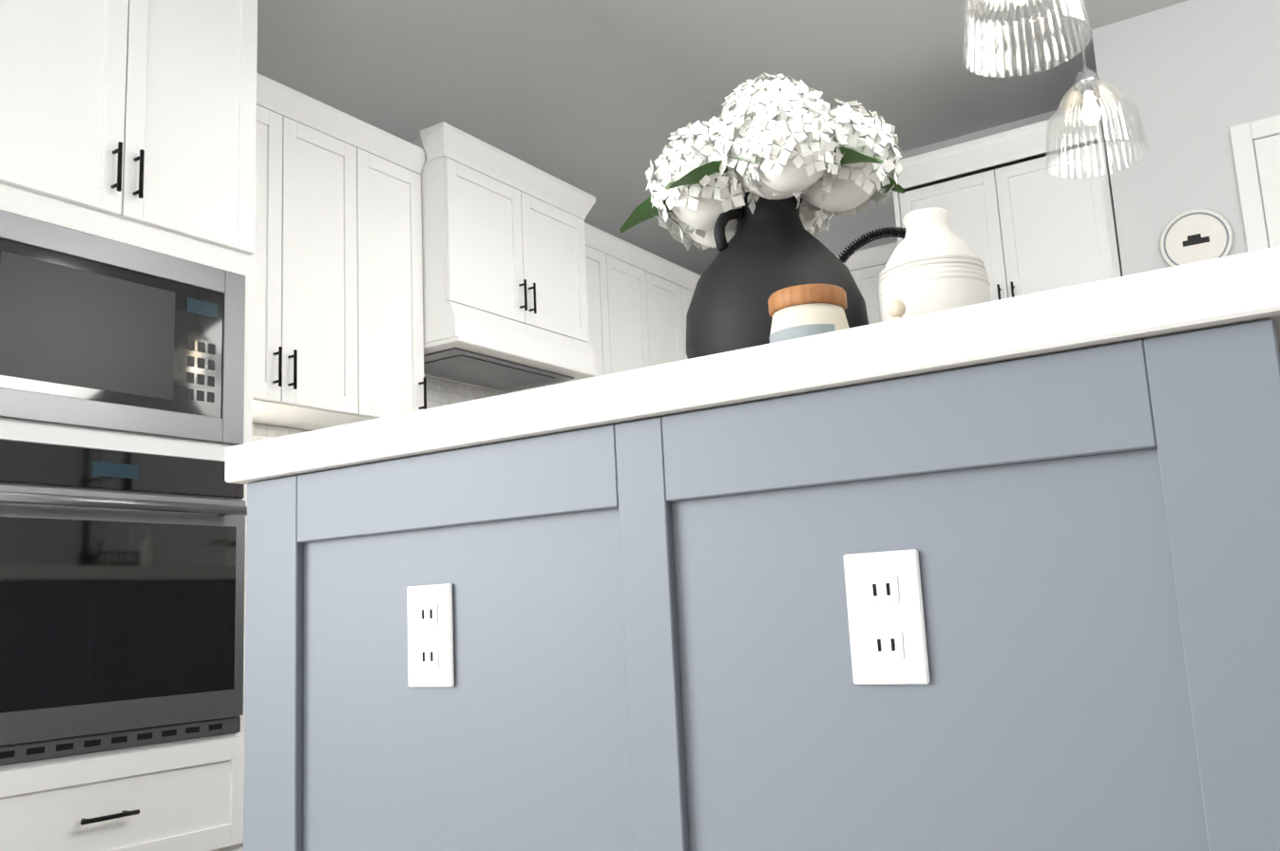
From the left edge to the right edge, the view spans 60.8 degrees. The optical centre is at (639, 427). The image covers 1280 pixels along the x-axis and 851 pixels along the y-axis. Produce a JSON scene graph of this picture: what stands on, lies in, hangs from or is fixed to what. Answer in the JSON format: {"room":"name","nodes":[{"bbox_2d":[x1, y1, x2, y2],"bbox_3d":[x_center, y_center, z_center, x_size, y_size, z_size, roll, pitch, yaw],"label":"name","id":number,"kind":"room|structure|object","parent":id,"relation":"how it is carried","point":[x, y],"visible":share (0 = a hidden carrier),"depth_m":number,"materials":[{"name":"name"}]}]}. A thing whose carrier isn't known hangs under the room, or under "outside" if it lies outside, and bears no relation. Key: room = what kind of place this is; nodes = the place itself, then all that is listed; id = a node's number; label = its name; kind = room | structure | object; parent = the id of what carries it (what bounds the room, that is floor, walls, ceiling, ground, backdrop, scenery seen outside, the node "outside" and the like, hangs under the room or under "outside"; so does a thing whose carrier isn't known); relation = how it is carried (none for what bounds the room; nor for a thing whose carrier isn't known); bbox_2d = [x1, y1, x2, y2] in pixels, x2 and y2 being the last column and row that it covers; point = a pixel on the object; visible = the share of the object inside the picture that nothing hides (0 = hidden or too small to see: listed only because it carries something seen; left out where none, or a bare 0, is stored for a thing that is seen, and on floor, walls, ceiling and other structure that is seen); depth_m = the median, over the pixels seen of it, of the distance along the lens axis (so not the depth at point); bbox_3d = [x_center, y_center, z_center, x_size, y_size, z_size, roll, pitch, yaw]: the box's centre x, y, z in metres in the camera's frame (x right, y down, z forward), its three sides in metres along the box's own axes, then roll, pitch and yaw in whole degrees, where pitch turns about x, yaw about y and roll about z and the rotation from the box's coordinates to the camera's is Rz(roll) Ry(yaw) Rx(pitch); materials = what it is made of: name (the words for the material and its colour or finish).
{"room":"kitchen","nodes":[
{"label":"kitchen","id":0,"kind":"room"},
{"bbox_2d":[252,422,312,431],"bbox_3d":[-2.260,-0.388,2.663,0.120,3.220,9.690,-9,-11,32],"label":"wall","id":1,"kind":"structure","parent":0,"point":[282,427],"depth_m":3.96,"materials":[{"name":"paint"}]},
{"bbox_2d":[252,73,426,430],"bbox_3d":[-1.230,-0.576,3.850,0.381,1.085,0.989,-9,-11,32],"label":"upper cabinet","id":2,"kind":"object","parent":1,"relation":"attached to","point":[338,334],"visible":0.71,"depth_m":3.82,"materials":[{"name":"white wood"}]},
{"bbox_2d":[251,375,506,438],"bbox_3d":[-0.624,0.154,4.979,0.008,0.899,3.687,-9,-11,32],"label":"backsplash","id":3,"kind":"structure","parent":1,"relation":"attached to","point":[440,392],"depth_m":4.68,"materials":[{"name":"tile"}]},
{"bbox_2d":[410,121,597,393],"bbox_3d":[-0.662,-0.652,4.629,0.509,0.862,1.000,-9,-11,32],"label":"upper cabinet","id":4,"kind":"object","parent":1,"relation":"attached to","point":[505,296],"visible":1,"depth_m":4.42,"materials":[{"name":"white wood"}]},
{"bbox_2d":[584,222,660,376],"bbox_3d":[-0.273,-0.373,5.339,0.346,1.084,0.760,-9,-11,32],"label":"upper cabinet","id":5,"kind":"object","parent":1,"relation":"attached to","point":[639,300],"depth_m":5.35,"materials":[{"name":"white wood"}]},
{"bbox_2d":[652,253,701,364],"bbox_3d":[0.080,-0.300,5.876,0.346,1.084,0.760,-9,-11,32],"label":"upper cabinet","id":6,"kind":"object","parent":1,"relation":"attached to","point":[676,286],"depth_m":5.78,"materials":[{"name":"white wood"}]},
{"bbox_2d":[256,0,721,275],"bbox_3d":[-0.660,-1.419,4.542,0.827,0.720,4.815,-9,-11,32],"label":"ceiling slope","id":7,"kind":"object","parent":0,"point":[564,91],"visible":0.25,"depth_m":4.50,"materials":[{"name":"white paint"}]},
{"bbox_2d":[564,0,1187,152],"bbox_3d":[0.728,-2.404,0.972,5.553,0.100,9.450,-9,-11,32],"label":"ceiling","id":8,"kind":"structure","parent":0,"point":[906,72],"depth_m":4.92,"materials":[{"name":"paint"}]},
{"bbox_2d":[962,0,1092,77],"bbox_3d":[0.841,-1.463,2.559,0.278,1.236,0.278,-9,-11,32],"label":"pendant light","id":9,"kind":"object","parent":8,"relation":"hanging from","point":[1017,2],"visible":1,"depth_m":2.53,"materials":[{"name":"clear glass"}]},
{"bbox_2d":[1045,0,1149,179],"bbox_3d":[1.277,-1.372,3.223,0.278,1.236,0.278,-9,-11,32],"label":"pendant light","id":10,"kind":"object","parent":8,"relation":"hanging from","point":[1086,84],"visible":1,"depth_m":3.13,"materials":[{"name":"clear glass"}]},
{"bbox_2d":[811,98,1102,255],"bbox_3d":[3.120,-0.281,4.874,6.500,3.220,0.120,-9,-11,32],"label":"wall","id":11,"kind":"structure","parent":0,"point":[840,235],"depth_m":6.09,"materials":[{"name":"paint"}]},
{"bbox_2d":[836,250,862,295],"bbox_3d":[0.928,-0.315,6.035,0.827,1.084,0.346,-9,-11,32],"label":"upper cabinet","id":12,"kind":"object","parent":11,"relation":"attached to","point":[852,263],"depth_m":5.75,"materials":[{"name":"white wood"}]},
{"bbox_2d":[859,242,897,324],"bbox_3d":[1.364,-0.383,5.758,0.443,1.084,0.346,-9,-11,32],"label":"upper cabinet","id":13,"kind":"object","parent":11,"relation":"attached to","point":[866,267],"depth_m":5.70,"materials":[{"name":"white wood"}]},
{"bbox_2d":[1091,0,1279,276],"bbox_3d":[3.893,-0.438,3.863,3.850,3.119,0.749,-9,-11,32],"label":"wall","id":14,"kind":"structure","parent":0,"point":[1194,81],"depth_m":4.59,"materials":[{"name":"paint"}]},
{"bbox_2d":[1159,209,1232,267],"bbox_3d":[2.292,-0.768,4.494,0.270,0.270,0.021,-9,-11,32],"label":"plate","id":15,"kind":"object","parent":14,"relation":"attached to","point":[1193,236],"visible":0.81,"depth_m":4.50,"materials":[{"name":"white ceramic"}]},
{"bbox_2d":[1229,114,1279,252],"bbox_3d":[3.196,-0.110,3.782,1.746,2.515,0.068,-9,-11,32],"label":"pantry doors","id":16,"kind":"structure","parent":14,"relation":"in","point":[1243,136],"depth_m":4.39,"materials":[{"name":"white wood"}]},
{"bbox_3d":[0.538,0.802,0.661,6.620,0.060,9.690,-9,-11,32],"label":"floor","id":17,"kind":"structure","parent":0,"visible":0},
{"bbox_2d":[0,0,257,850],"bbox_3d":[-1.554,-0.147,2.899,0.738,2.755,0.958,-9,-11,32],"label":"tall cabinet","id":18,"kind":"object","parent":17,"relation":"on","point":[127,174],"visible":1,"depth_m":2.74,"materials":[{"name":"white wood"}]},
{"bbox_2d":[240,313,1279,850],"bbox_3d":[0.699,0.575,2.194,1.259,0.880,2.604,-9,-11,32],"label":"kitchen island","id":19,"kind":"object","parent":17,"relation":"on","point":[997,576],"depth_m":1.04,"materials":[{"name":"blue wood"}]},
{"bbox_2d":[225,246,1279,483],"bbox_3d":[0.686,0.116,2.265,1.300,0.050,2.640,-9,-11,32],"label":"island countertop","id":20,"kind":"structure","parent":19,"relation":"on","point":[1240,287],"depth_m":1.03,"materials":[{"name":"white stone"}]},
{"bbox_3d":[0.294,-0.010,1.643,0.552,0.027,0.552,-9,-11,32],"label":"wood tray","id":21,"kind":"object","parent":19,"relation":"on","visible":0},
{"bbox_2d":[619,72,904,359],"bbox_3d":[0.213,-0.281,1.780,0.462,0.577,0.416,-9,-11,32],"label":"vase","id":22,"kind":"object","parent":21,"relation":"on","point":[752,184],"visible":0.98,"depth_m":1.67,"materials":[{"name":"black ceramic"}]},
{"bbox_2d":[767,284,849,343],"bbox_3d":[0.231,-0.112,1.475,0.108,0.141,0.109,-9,-11,32],"label":"candle jar","id":23,"kind":"object","parent":21,"relation":"on","point":[801,311],"visible":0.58,"depth_m":1.44,"materials":[{"name":"ceramic"}]},
{"bbox_2d":[887,299,905,320],"bbox_3d":[0.338,-0.112,1.417,0.056,0.112,0.056,-9,-11,32],"label":"figurine","id":24,"kind":"object","parent":21,"relation":"on","point":[896,309],"visible":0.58,"depth_m":1.42,"materials":[{"name":"white ceramic"}]},
{"bbox_2d":[877,207,991,322],"bbox_3d":[0.442,-0.176,1.634,0.165,0.300,0.165,-9,-11,32],"label":"bottle vase","id":25,"kind":"object","parent":21,"relation":"on","point":[933,264],"visible":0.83,"depth_m":1.58,"materials":[{"name":"ceramic"}]},
{"bbox_2d":[885,111,1123,301],"bbox_3d":[1.845,0.061,5.131,1.025,2.755,0.760,-9,-11,32],"label":"wall cabinet","id":26,"kind":"object","parent":17,"relation":"on","point":[1021,221],"visible":0.46,"depth_m":4.97,"materials":[{"name":"white wood"}]},
{"bbox_3d":[-0.309,1.014,4.654,0.651,0.930,3.689,-9,-11,32],"label":"base cabinet","id":27,"kind":"object","parent":17,"relation":"on","visible":0},
{"bbox_2d":[251,436,272,442],"bbox_3d":[-1.222,0.220,3.505,0.363,0.340,0.320,-9,-11,32],"label":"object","id":28,"kind":"object","parent":27,"relation":"on","point":[256,438],"depth_m":3.37,"materials":[{"name":"ceramic"}]}
]}

